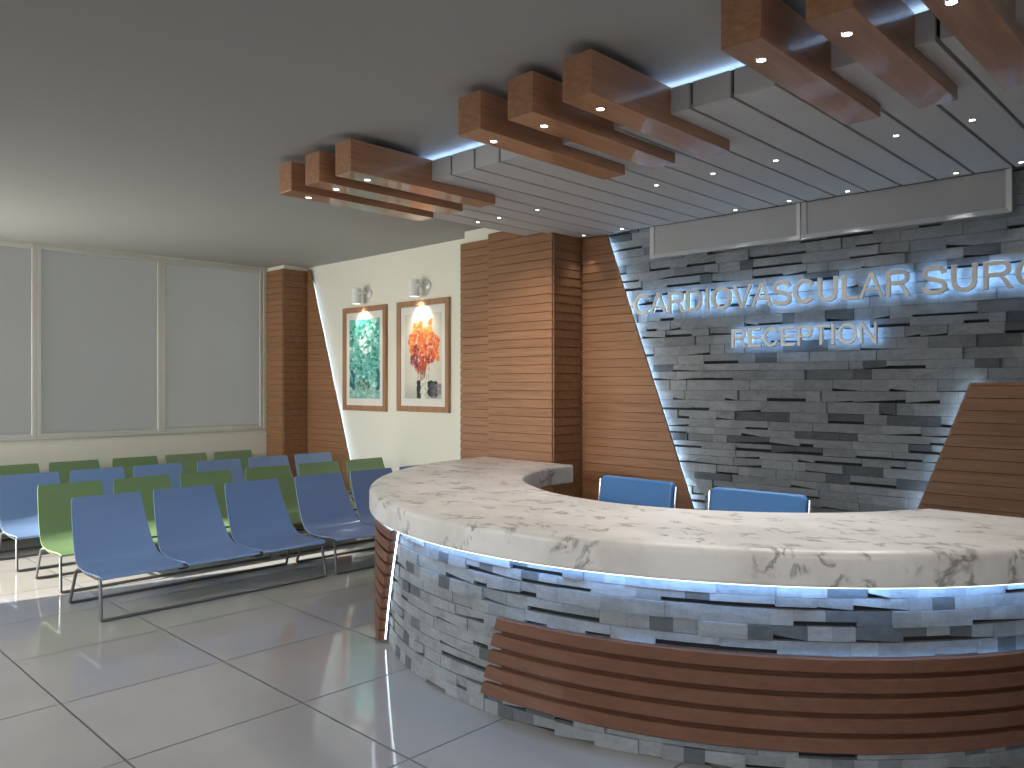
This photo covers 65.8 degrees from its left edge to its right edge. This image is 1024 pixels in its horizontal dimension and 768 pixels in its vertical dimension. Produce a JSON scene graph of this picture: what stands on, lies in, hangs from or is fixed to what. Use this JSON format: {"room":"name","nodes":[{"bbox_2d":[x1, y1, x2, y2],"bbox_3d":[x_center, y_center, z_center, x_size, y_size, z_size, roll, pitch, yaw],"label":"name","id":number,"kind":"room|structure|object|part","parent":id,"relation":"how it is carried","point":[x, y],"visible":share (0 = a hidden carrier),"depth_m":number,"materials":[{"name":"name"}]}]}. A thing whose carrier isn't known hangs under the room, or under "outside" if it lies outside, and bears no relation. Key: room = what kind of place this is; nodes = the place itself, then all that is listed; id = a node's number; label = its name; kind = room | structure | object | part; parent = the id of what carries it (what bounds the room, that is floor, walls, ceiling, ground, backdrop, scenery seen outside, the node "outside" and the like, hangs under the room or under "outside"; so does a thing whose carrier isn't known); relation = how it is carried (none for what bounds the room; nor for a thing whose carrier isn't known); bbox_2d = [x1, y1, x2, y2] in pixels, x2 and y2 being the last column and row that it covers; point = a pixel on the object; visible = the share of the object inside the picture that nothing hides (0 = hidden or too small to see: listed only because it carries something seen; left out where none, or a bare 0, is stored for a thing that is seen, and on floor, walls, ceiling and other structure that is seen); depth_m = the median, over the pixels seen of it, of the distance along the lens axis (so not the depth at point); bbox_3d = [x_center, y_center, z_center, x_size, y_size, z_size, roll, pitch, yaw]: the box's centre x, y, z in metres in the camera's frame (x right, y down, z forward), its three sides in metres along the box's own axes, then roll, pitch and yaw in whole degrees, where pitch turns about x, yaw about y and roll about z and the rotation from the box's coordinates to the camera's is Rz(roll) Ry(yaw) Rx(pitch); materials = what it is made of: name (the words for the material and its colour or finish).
{"room":"hospital interior","nodes":[
{"label":"hospital interior","id":0,"kind":"room"},
{"bbox_2d":[0,238,267,535],"bbox_3d":[-5.954,0.031,8.178,0.034,3.238,8.660,0,0,44],"label":"wall","id":1,"kind":"structure","parent":0,"point":[104,449],"depth_m":9.56,"materials":[{"name":"beige paint"}]},
{"bbox_2d":[0,240,36,438],"bbox_3d":[-5.787,-0.482,8.341,0.046,2.165,1.363,0,0,44],"label":"window","id":2,"kind":"structure","parent":1,"relation":"in","point":[18,260],"depth_m":8.72,"materials":[{"name":"silver metal"}]},
{"bbox_2d":[37,244,161,437],"bbox_3d":[-4.834,-0.482,9.325,0.046,2.165,1.373,0,0,44],"label":"window","id":3,"kind":"structure","parent":1,"relation":"in","point":[99,313],"depth_m":9.30,"materials":[{"name":"white fabric"}]},
{"bbox_2d":[0,428,264,441],"bbox_3d":[-6.178,0.613,7.937,0.080,0.025,8.000,0,0,44],"label":"trim","id":4,"kind":"structure","parent":1,"relation":"attached to","point":[205,431],"depth_m":9.47,"materials":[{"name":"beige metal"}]},
{"bbox_2d":[162,258,262,431],"bbox_3d":[-3.881,-0.482,10.309,0.046,2.165,1.363,0,0,44],"label":"window","id":5,"kind":"structure","parent":1,"relation":"in","point":[212,314],"depth_m":10.28,"materials":[{"name":"silver metal"}]},
{"bbox_2d":[309,239,464,471],"bbox_3d":[1.643,0.031,6.833,12.750,3.238,0.420,0,0,44],"label":"wall","id":6,"kind":"structure","parent":0,"point":[401,438],"depth_m":9.51,"materials":[{"name":"beige paint"}]},
{"bbox_2d":[307,270,354,502],"bbox_3d":[-2.322,0.050,10.336,1.231,3.200,0.049,0,0,44],"label":"wood panel","id":7,"kind":"object","parent":6,"relation":"attached to","point":[325,431],"visible":0.74,"depth_m":10.51,"materials":[{"name":"brown wood"}]},
{"bbox_2d":[352,287,371,303],"bbox_3d":[-1.863,-1.094,9.819,0.253,0.198,0.134,0,0,-4],"label":"wall spotlight","id":8,"kind":"object","parent":6,"relation":"attached to","point":[357,292],"visible":1,"depth_m":9.78,"materials":[{"name":"white metal"}]},
{"bbox_3d":[-1.784,-1.125,9.841,0.110,0.110,0.027,0,0,44],"label":"mounting plate","id":9,"kind":"part","parent":8,"relation":"part of","materials":[{"name":"silver metal"}]},
{"bbox_2d":[342,304,387,411],"bbox_3d":[-1.847,-0.317,9.895,0.913,1.303,0.034,0,0,44],"label":"framed picture","id":10,"kind":"object","parent":6,"relation":"attached to","point":[365,328],"visible":1,"depth_m":9.89,"materials":[{"name":"teal paper"}]},
{"bbox_2d":[350,317,379,398],"bbox_3d":[-1.847,-0.317,9.895,0.645,0.995,0.001,0,0,44],"label":"painting","id":11,"kind":"object","parent":10,"relation":"attached to","point":[364,333],"depth_m":9.88},
{"bbox_2d":[409,279,430,296],"bbox_3d":[-1.051,-1.099,9.032,0.253,0.198,0.134,0,0,-4],"label":"wall spotlight","id":12,"kind":"object","parent":6,"relation":"attached to","point":[414,284],"visible":1,"depth_m":8.99,"materials":[{"name":"white metal"}]},
{"bbox_3d":[-0.973,-1.130,9.055,0.110,0.110,0.027,0,0,44],"label":"mounting plate","id":13,"kind":"part","parent":12,"relation":"part of","materials":[{"name":"silver metal"}]},
{"bbox_2d":[396,297,450,412],"bbox_3d":[-1.028,-0.323,9.102,0.934,1.289,0.034,0,0,44],"label":"framed picture","id":14,"kind":"object","parent":6,"relation":"attached to","point":[423,327],"visible":1,"depth_m":9.08,"materials":[{"name":"orange paper"}]},
{"bbox_2d":[405,312,441,398],"bbox_3d":[-1.029,-0.323,9.102,0.666,0.981,0.001,0,0,44],"label":"painting","id":15,"kind":"object","parent":14,"relation":"attached to","point":[423,331],"depth_m":9.09},
{"bbox_2d":[0,0,928,267],"bbox_3d":[-1.376,-1.648,3.742,12.784,0.120,9.060,0,0,44],"label":"ceiling","id":16,"kind":"structure","parent":0,"point":[166,128],"depth_m":4.28,"materials":[{"name":"paint"}]},
{"bbox_2d":[279,161,432,220],"bbox_3d":[-1.138,-1.461,5.966,0.172,0.252,1.275,0,0,44],"label":"ceiling beam","id":17,"kind":"structure","parent":16,"relation":"attached to","point":[291,174],"depth_m":5.72,"materials":[{"name":"brown wood"}]},
{"bbox_2d":[305,150,462,214],"bbox_3d":[-0.886,-1.461,5.723,0.172,0.252,1.275,0,0,44],"label":"ceiling beam","id":18,"kind":"structure","parent":16,"relation":"attached to","point":[319,165],"depth_m":5.49,"materials":[{"name":"brown wood"}]},
{"bbox_2d":[335,139,494,207],"bbox_3d":[-0.628,-1.461,5.472,0.172,0.252,1.275,0,0,44],"label":"ceiling beam","id":19,"kind":"structure","parent":16,"relation":"attached to","point":[357,160],"depth_m":5.23,"materials":[{"name":"brown wood"}]},
{"bbox_2d":[458,90,624,179],"bbox_3d":[0.216,-1.461,4.654,0.172,0.252,1.275,0,0,44],"label":"ceiling beam","id":20,"kind":"structure","parent":16,"relation":"attached to","point":[482,116],"depth_m":4.38,"materials":[{"name":"brown wood"}]},
{"bbox_2d":[508,71,674,168],"bbox_3d":[0.483,-1.461,4.395,0.172,0.252,1.275,0,0,44],"label":"ceiling beam","id":21,"kind":"structure","parent":16,"relation":"attached to","point":[535,99],"depth_m":4.12,"materials":[{"name":"brown wood"}]},
{"bbox_2d":[539,124,548,127],"bbox_3d":[0.167,-1.332,4.085,0.052,0.004,0.052,0,0,44],"label":"recessed light","id":22,"kind":"object","parent":21,"relation":"attached to","point":[541,125],"visible":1,"depth_m":4.08,"materials":[{"name":"silver metal"}]},
{"bbox_2d":[563,49,729,156],"bbox_3d":[0.744,-1.461,4.142,0.172,0.252,1.275,0,0,44],"label":"ceiling beam","id":23,"kind":"structure","parent":16,"relation":"attached to","point":[634,100],"depth_m":3.89,"materials":[{"name":"brown wood"}]},
{"bbox_2d":[595,107,605,110],"bbox_3d":[0.428,-1.332,3.832,0.052,0.004,0.052,0,0,44],"label":"recessed light","id":24,"kind":"object","parent":23,"relation":"attached to","point":[596,108],"visible":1,"depth_m":3.83,"materials":[{"name":"silver metal"}]},
{"bbox_2d":[432,0,1023,237],"bbox_3d":[1.582,-1.494,5.043,5.485,0.188,2.405,0,0,44],"label":"ceiling","id":25,"kind":"structure","parent":16,"relation":"hanging from","point":[820,156],"depth_m":4.96,"materials":[{"name":"grey metal"}]},
{"bbox_3d":[1.587,-1.484,5.049,5.483,0.109,2.380,0,0,44],"label":"backing panel","id":26,"kind":"part","parent":25,"relation":"part of","materials":[{"name":"black"}]},
{"bbox_2d":[721,0,880,124],"bbox_3d":[1.341,-1.461,3.564,0.172,0.252,1.275,0,0,44],"label":"ceiling beam","id":27,"kind":"structure","parent":16,"relation":"attached to","point":[798,55],"depth_m":3.31,"materials":[{"name":"brown wood"}]},
{"bbox_2d":[755,57,767,62],"bbox_3d":[1.025,-1.332,3.254,0.052,0.004,0.052,0,0,44],"label":"recessed light","id":28,"kind":"object","parent":27,"relation":"attached to","point":[760,59],"visible":1,"depth_m":3.25,"materials":[{"name":"silver metal"}]},
{"bbox_2d":[806,0,957,108],"bbox_3d":[1.591,-1.461,3.322,0.172,0.252,1.275,0,0,44],"label":"ceiling beam","id":29,"kind":"structure","parent":16,"relation":"attached to","point":[882,41],"depth_m":3.17,"materials":[{"name":"brown wood"}]},
{"bbox_2d":[840,30,853,36],"bbox_3d":[1.275,-1.332,3.011,0.052,0.004,0.052,0,0,44],"label":"recessed light","id":30,"kind":"object","parent":29,"relation":"attached to","point":[845,33],"visible":1,"depth_m":3.00,"materials":[{"name":"silver metal"}]},
{"bbox_2d":[921,0,1023,88],"bbox_3d":[1.849,-1.461,3.071,0.172,0.252,1.275,0,0,44],"label":"ceiling beam","id":31,"kind":"structure","parent":16,"relation":"attached to","point":[990,31],"depth_m":3.02,"materials":[{"name":"brown wood"}]},
{"bbox_2d":[943,0,959,5],"bbox_3d":[1.534,-1.332,2.761,0.052,0.004,0.052,0,0,44],"label":"recessed light","id":32,"kind":"object","parent":31,"relation":"attached to","point":[947,2],"visible":1,"depth_m":2.76,"materials":[{"name":"silver metal"}]},
{"bbox_2d":[0,515,1023,767],"bbox_3d":[-2.757,1.700,2.435,12.950,0.100,12.860,0,0,44],"label":"floor","id":33,"kind":"structure","parent":0,"point":[297,675],"depth_m":4.33,"materials":[{"name":"tile"}]},
{"bbox_2d":[0,459,99,552],"bbox_3d":[-5.077,1.257,8.192,0.767,0.784,1.822,0,0,44],"label":"bench","id":34,"kind":"object","parent":33,"relation":"on","point":[63,468],"visible":0.06,"depth_m":8.73,"materials":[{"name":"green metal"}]},
{"bbox_2d":[0,463,182,571],"bbox_3d":[-3.971,1.257,7.824,0.767,0.784,1.822,0,0,44],"label":"bench","id":35,"kind":"object","parent":33,"relation":"on","point":[18,492],"visible":0.24,"depth_m":7.56,"materials":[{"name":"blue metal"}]},
{"bbox_3d":[-4.736,1.504,7.332,0.175,0.292,0.044,0,0,41],"label":"leg","id":36,"kind":"part","parent":35,"relation":"part of","materials":[{"name":"grey metal"}]},
{"bbox_3d":[-4.355,1.500,6.964,0.043,0.299,0.121,0,0,-41],"label":"leg","id":37,"kind":"part","parent":35,"relation":"part of","materials":[{"name":"grey metal"}]},
{"bbox_2d":[35,470,271,593],"bbox_3d":[-3.183,1.257,7.115,0.767,0.784,1.822,0,0,44],"label":"bench","id":38,"kind":"object","parent":33,"relation":"on","point":[54,500],"visible":0.38,"depth_m":6.92,"materials":[{"name":"green plastic"}]},
{"bbox_3d":[-3.947,1.504,6.623,0.175,0.292,0.044,0,0,41],"label":"leg","id":39,"kind":"part","parent":38,"relation":"part of","materials":[{"name":"grey metal"}]},
{"bbox_3d":[-3.566,1.500,6.255,0.043,0.299,0.121,0,0,-41],"label":"leg","id":40,"kind":"part","parent":38,"relation":"part of","materials":[{"name":"grey metal"}]},
{"bbox_2d":[112,450,252,478],"bbox_3d":[-3.769,1.257,9.542,0.767,0.784,1.822,0,0,44],"label":"bench","id":41,"kind":"object","parent":33,"relation":"on","point":[188,461],"visible":0.09,"depth_m":9.76,"materials":[{"name":"green plastic"}]},
{"bbox_2d":[69,478,326,621],"bbox_3d":[-2.481,1.257,6.373,0.767,0.784,1.822,0,0,44],"label":"bench","id":42,"kind":"object","parent":33,"relation":"on","point":[112,538],"visible":1,"depth_m":6.38,"materials":[{"name":"blue plastic"}]},
{"bbox_3d":[-3.246,1.504,5.881,0.175,0.292,0.044,0,0,41],"label":"leg","id":43,"kind":"part","parent":42,"relation":"part of","materials":[{"name":"grey metal"}]},
{"bbox_3d":[-3.033,1.377,5.700,0.404,0.038,0.021,0,0,44],"label":"rail","id":44,"kind":"part","parent":42,"relation":"part of","materials":[{"name":"grey metal"}]},
{"bbox_3d":[-2.865,1.500,5.513,0.043,0.299,0.121,0,0,-41],"label":"leg","id":45,"kind":"part","parent":42,"relation":"part of","materials":[{"name":"grey metal"}]},
{"bbox_3d":[-2.013,1.504,7.153,0.044,0.292,0.175,0,0,-43],"label":"leg","id":46,"kind":"part","parent":42,"relation":"part of","materials":[{"name":"grey metal"}]},
{"bbox_3d":[-1.633,1.500,6.784,0.121,0.299,0.043,0,0,40],"label":"leg","id":47,"kind":"part","parent":42,"relation":"part of","materials":[{"name":"grey metal"}]},
{"bbox_2d":[197,452,360,539],"bbox_3d":[-2.646,1.257,9.192,0.767,0.784,1.822,0,0,44],"label":"bench","id":48,"kind":"object","parent":33,"relation":"on","point":[234,465],"visible":0.09,"depth_m":9.32,"materials":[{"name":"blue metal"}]},
{"bbox_2d":[266,265,308,479],"bbox_3d":[-3.059,0.031,10.804,0.470,3.238,0.420,0,0,44],"label":"column","id":49,"kind":"structure","parent":33,"relation":"on","point":[286,286],"depth_m":10.65,"materials":[{"name":"brown wood"}]},
{"bbox_2d":[245,457,384,555],"bbox_3d":[-1.867,1.257,8.473,0.767,0.784,1.822,0,0,44],"label":"bench","id":50,"kind":"object","parent":33,"relation":"on","point":[283,474],"visible":0.16,"depth_m":8.39,"materials":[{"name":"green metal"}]},
{"bbox_2d":[295,465,418,574],"bbox_3d":[-1.156,1.257,7.741,0.767,0.784,1.822,0,0,44],"label":"bench","id":51,"kind":"object","parent":33,"relation":"on","point":[326,510],"visible":0.43,"depth_m":7.50,"materials":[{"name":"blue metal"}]},
{"bbox_3d":[-1.920,1.504,7.249,0.175,0.292,0.044,0,0,41],"label":"leg","id":52,"kind":"part","parent":51,"relation":"part of","materials":[{"name":"grey metal"}]},
{"bbox_3d":[-1.539,1.500,6.881,0.043,0.299,0.121,0,0,-41],"label":"leg","id":53,"kind":"part","parent":51,"relation":"part of","materials":[{"name":"grey metal"}]},
{"bbox_2d":[460,228,583,497],"bbox_3d":[0.104,0.032,7.948,1.307,3.237,0.559,0,0,44],"label":"pillar","id":54,"kind":"structure","parent":33,"relation":"on","point":[521,325],"depth_m":7.60,"materials":[{"name":"brown wood"}]},
{"bbox_2d":[598,475,677,507],"bbox_3d":[0.654,1.135,5.012,0.612,1.030,0.640,0,0,-44],"label":"office chair","id":55,"kind":"object","parent":33,"relation":"on","point":[614,489],"visible":0.06,"depth_m":5.13,"materials":[{"name":"blue leather"}]},
{"bbox_3d":[0.834,0.960,4.830,0.476,0.632,0.114,0,0,-44],"label":"frame","id":56,"kind":"part","parent":55,"relation":"part of","materials":[{"name":"silver metal"}]},
{"bbox_2d":[369,457,1023,767],"bbox_3d":[0.628,1.167,4.842,4.968,0.965,2.502,0,0,44],"label":"reception desk","id":57,"kind":"object","parent":33,"relation":"on","point":[734,639],"depth_m":3.44,"materials":[{"name":"stone"}]},
{"bbox_3d":[-0.769,1.241,5.896,0.363,0.758,2.456,0,0,4],"label":"wood panel","id":58,"kind":"part","parent":57,"relation":"part of","materials":[{"name":"brown wood"}]},
{"bbox_2d":[397,531,1023,588],"bbox_3d":[0.466,0.836,4.837,2.229,0.006,4.949,0,0,-40],"label":"diffuser","id":59,"kind":"object","parent":57,"relation":"attached to","point":[495,555],"depth_m":3.30,"materials":[{"name":"white"}]},
{"bbox_3d":[1.120,1.343,3.527,2.662,0.399,0.416,0,0,10],"label":"wood panel","id":60,"kind":"part","parent":57,"relation":"part of","materials":[{"name":"brown wood"}]},
{"bbox_2d":[707,487,811,512],"bbox_3d":[1.272,1.135,4.413,0.640,1.030,0.612,0,0,42],"label":"office chair","id":61,"kind":"object","parent":33,"relation":"on","point":[719,498],"visible":0.08,"depth_m":4.57,"materials":[{"name":"blue leather"}]},
{"bbox_3d":[1.083,0.960,4.589,0.114,0.632,0.476,0,0,42],"label":"frame","id":62,"kind":"part","parent":61,"relation":"part of","materials":[{"name":"silver metal"}]},
{"bbox_3d":[1.464,0.960,4.244,0.114,0.632,0.476,0,0,42],"label":"frame","id":63,"kind":"part","parent":61,"relation":"part of","materials":[{"name":"silver metal"}]},
{"bbox_2d":[586,164,1023,512],"bbox_3d":[2.888,0.032,5.583,6.023,3.237,0.082,0,0,44],"label":"cladding","id":64,"kind":"object","parent":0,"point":[854,427],"visible":0.48,"depth_m":6.00,"materials":[{"name":"grey stone"}]},
{"bbox_2d":[582,235,693,508],"bbox_3d":[1.203,0.128,7.109,1.435,3.045,0.049,0,0,44],"label":"wood panel","id":65,"kind":"object","parent":64,"relation":"attached to","point":[626,432],"visible":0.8,"depth_m":7.32,"materials":[{"name":"brown wood"}]},
{"bbox_2d":[634,294,649,315],"bbox_3d":[1.195,-0.715,7.165,0.162,0.194,0.096,0,0,44],"label":"sign letter","id":66,"kind":"object","parent":64,"relation":"attached to","point":[636,301],"visible":1,"depth_m":7.14,"materials":[{"name":"silver metal"}]},
{"bbox_2d":[650,293,667,314],"bbox_3d":[1.324,-0.715,7.040,0.178,0.186,0.096,0,0,44],"label":"sign letter","id":67,"kind":"object","parent":64,"relation":"attached to","point":[658,295],"visible":1,"depth_m":7.00,"materials":[{"name":"silver metal"}]},
{"bbox_2d":[668,291,684,312],"bbox_3d":[1.456,-0.715,6.911,0.168,0.186,0.096,0,0,44],"label":"sign letter","id":68,"kind":"object","parent":64,"relation":"attached to","point":[682,296],"visible":1,"depth_m":6.88,"materials":[{"name":"silver metal"}]},
{"bbox_2d":[686,289,703,311],"bbox_3d":[1.585,-0.715,6.787,0.160,0.186,0.096,0,0,44],"label":"sign letter","id":69,"kind":"object","parent":64,"relation":"attached to","point":[688,292],"visible":1,"depth_m":6.76,"materials":[{"name":"silver metal"}]},
{"bbox_2d":[705,288,710,309],"bbox_3d":[1.675,-0.715,6.700,0.032,0.186,0.096,0,0,44],"label":"sign letter","id":70,"kind":"object","parent":64,"relation":"attached to","point":[707,290],"visible":0.93,"depth_m":6.67,"materials":[{"name":"silver metal"}]},
{"bbox_2d":[712,287,732,309],"bbox_3d":[1.771,-0.715,6.606,0.183,0.190,0.096,0,0,44],"label":"sign letter","id":71,"kind":"object","parent":64,"relation":"attached to","point":[716,291],"visible":1,"depth_m":6.56,"materials":[{"name":"silver metal"}]},
{"bbox_2d":[650,203,801,259],"bbox_3d":[1.742,-1.257,6.595,1.382,0.284,0.047,0,0,44],"label":"wall panel","id":72,"kind":"object","parent":64,"relation":"attached to","point":[782,224],"visible":1,"depth_m":6.54,"materials":[{"name":"grey"}]},
{"bbox_2d":[731,329,747,347],"bbox_3d":[1.884,-0.373,6.497,0.133,0.154,0.096,0,0,44],"label":"sign letter","id":73,"kind":"object","parent":64,"relation":"attached to","point":[734,338],"visible":1,"depth_m":6.47,"materials":[{"name":"silver metal"}]},
{"bbox_2d":[732,284,752,307],"bbox_3d":[1.903,-0.715,6.479,0.175,0.186,0.096,0,0,44],"label":"sign letter","id":74,"kind":"object","parent":64,"relation":"attached to","point":[741,304],"visible":1,"depth_m":6.44,"materials":[{"name":"silver metal"}]},
{"bbox_2d":[748,328,761,347],"bbox_3d":[1.982,-0.373,6.402,0.115,0.154,0.096,0,0,44],"label":"sign letter","id":75,"kind":"object","parent":64,"relation":"attached to","point":[750,337],"visible":1,"depth_m":6.38,"materials":[{"name":"silver metal"}]},
{"bbox_2d":[751,283,772,306],"bbox_3d":[2.026,-0.715,6.360,0.178,0.186,0.096,0,0,44],"label":"sign letter","id":76,"kind":"object","parent":64,"relation":"attached to","point":[761,286],"visible":1,"depth_m":6.33,"materials":[{"name":"silver metal"}]},
{"bbox_2d":[763,327,778,346],"bbox_3d":[2.080,-0.373,6.307,0.129,0.161,0.096,0,0,44],"label":"sign letter","id":77,"kind":"object","parent":64,"relation":"attached to","point":[768,329],"visible":1,"depth_m":6.28,"materials":[{"name":"silver metal"}]},
{"bbox_2d":[772,280,792,305],"bbox_3d":[2.146,-0.715,6.243,0.162,0.200,0.096,0,0,44],"label":"sign letter","id":78,"kind":"object","parent":64,"relation":"attached to","point":[775,301],"visible":1,"depth_m":6.21,"materials":[{"name":"silver metal"}]},
{"bbox_2d":[781,326,795,345],"bbox_3d":[2.184,-0.373,6.206,0.115,0.154,0.096,0,0,44],"label":"sign letter","id":79,"kind":"object","parent":64,"relation":"attached to","point":[783,336],"visible":1,"depth_m":6.18,"materials":[{"name":"silver metal"}]},
{"bbox_2d":[793,278,814,303],"bbox_3d":[2.273,-0.715,6.120,0.162,0.194,0.096,0,0,44],"label":"sign letter","id":80,"kind":"object","parent":64,"relation":"attached to","point":[800,282],"visible":1,"depth_m":6.09,"materials":[{"name":"silver metal"}]},
{"bbox_2d":[797,325,812,345],"bbox_3d":[2.281,-0.373,6.112,0.117,0.154,0.096,0,0,44],"label":"sign letter","id":81,"kind":"object","parent":64,"relation":"attached to","point":[800,336],"visible":1,"depth_m":6.10,"materials":[{"name":"silver metal"}]},
{"bbox_2d":[813,324,829,344],"bbox_3d":[2.372,-0.373,6.024,0.122,0.154,0.096,0,0,44],"label":"sign letter","id":82,"kind":"object","parent":64,"relation":"attached to","point":[821,327],"visible":1,"depth_m":5.99,"materials":[{"name":"silver metal"}]},
{"bbox_2d":[817,276,838,301],"bbox_3d":[2.406,-0.713,5.991,0.152,0.190,0.096,0,0,44],"label":"sign letter","id":83,"kind":"object","parent":64,"relation":"attached to","point":[833,297],"visible":1,"depth_m":5.95,"materials":[{"name":"silver metal"}]},
{"bbox_2d":[831,324,836,344],"bbox_3d":[2.436,-0.373,5.962,0.026,0.154,0.096,0,0,44],"label":"sign letter","id":84,"kind":"object","parent":64,"relation":"attached to","point":[833,326],"visible":0.94,"depth_m":5.93,"materials":[{"name":"silver metal"}]},
{"bbox_2d":[837,323,857,343],"bbox_3d":[2.513,-0.373,5.888,0.145,0.158,0.096,0,0,44],"label":"sign letter","id":85,"kind":"object","parent":64,"relation":"attached to","point":[840,330],"visible":1,"depth_m":5.85,"materials":[{"name":"silver metal"}]},
{"bbox_2d":[842,275,859,300],"bbox_3d":[2.527,-0.715,5.874,0.122,0.186,0.096,0,0,44],"label":"sign letter","id":86,"kind":"object","parent":64,"relation":"attached to","point":[844,277],"visible":1,"depth_m":5.87,"materials":[{"name":"silver metal"}]},
{"bbox_2d":[860,322,877,343],"bbox_3d":[2.621,-0.373,5.783,0.121,0.154,0.096,0,0,44],"label":"sign letter","id":87,"kind":"object","parent":64,"relation":"attached to","point":[863,326],"visible":1,"depth_m":5.75,"materials":[{"name":"silver metal"}]},
{"bbox_2d":[859,272,884,298],"bbox_3d":[2.636,-0.715,5.769,0.178,0.186,0.096,0,0,44],"label":"sign letter","id":88,"kind":"object","parent":64,"relation":"attached to","point":[872,275],"visible":1,"depth_m":5.73,"materials":[{"name":"silver metal"}]},
{"bbox_2d":[886,270,911,296],"bbox_3d":[2.768,-0.715,5.640,0.168,0.186,0.096,0,0,44],"label":"sign letter","id":89,"kind":"object","parent":64,"relation":"attached to","point":[889,283],"visible":1,"depth_m":5.61,"materials":[{"name":"silver metal"}]},
{"bbox_2d":[801,168,1012,239],"bbox_3d":[2.747,-1.257,5.622,1.400,0.284,0.047,0,0,44],"label":"wall panel","id":90,"kind":"object","parent":64,"relation":"attached to","point":[989,193],"visible":1,"depth_m":5.56,"materials":[{"name":"grey"}]},
{"bbox_2d":[921,266,947,294],"bbox_3d":[2.936,-0.715,5.478,0.167,0.200,0.096,0,0,44],"label":"sign letter","id":91,"kind":"object","parent":64,"relation":"attached to","point":[941,269],"visible":1,"depth_m":5.44,"materials":[{"name":"silver metal"}]},
{"bbox_2d":[951,263,977,291],"bbox_3d":[3.069,-0.713,5.349,0.157,0.190,0.096,0,0,44],"label":"sign letter","id":92,"kind":"object","parent":64,"relation":"attached to","point":[974,282],"visible":1,"depth_m":5.31,"materials":[{"name":"silver metal"}]},
{"bbox_2d":[917,382,1023,517],"bbox_3d":[3.742,0.820,4.649,3.097,1.660,0.049,0,0,44],"label":"wood panel","id":93,"kind":"object","parent":64,"relation":"attached to","point":[979,469],"visible":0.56,"depth_m":5.22,"materials":[{"name":"brown wood"}]},
{"bbox_2d":[983,260,1013,289],"bbox_3d":[3.212,-0.715,5.210,0.174,0.186,0.096,0,0,44],"label":"sign letter","id":94,"kind":"object","parent":64,"relation":"attached to","point":[986,275],"visible":1,"depth_m":5.18,"materials":[{"name":"silver metal"}]},
{"bbox_2d":[1015,260,1023,285],"bbox_3d":[3.348,-0.715,5.079,0.182,0.193,0.096,0,0,44],"label":"sign letter","id":95,"kind":"object","parent":64,"relation":"attached to","point":[1018,272],"visible":1,"depth_m":5.09,"materials":[{"name":"silver metal"}]}
]}

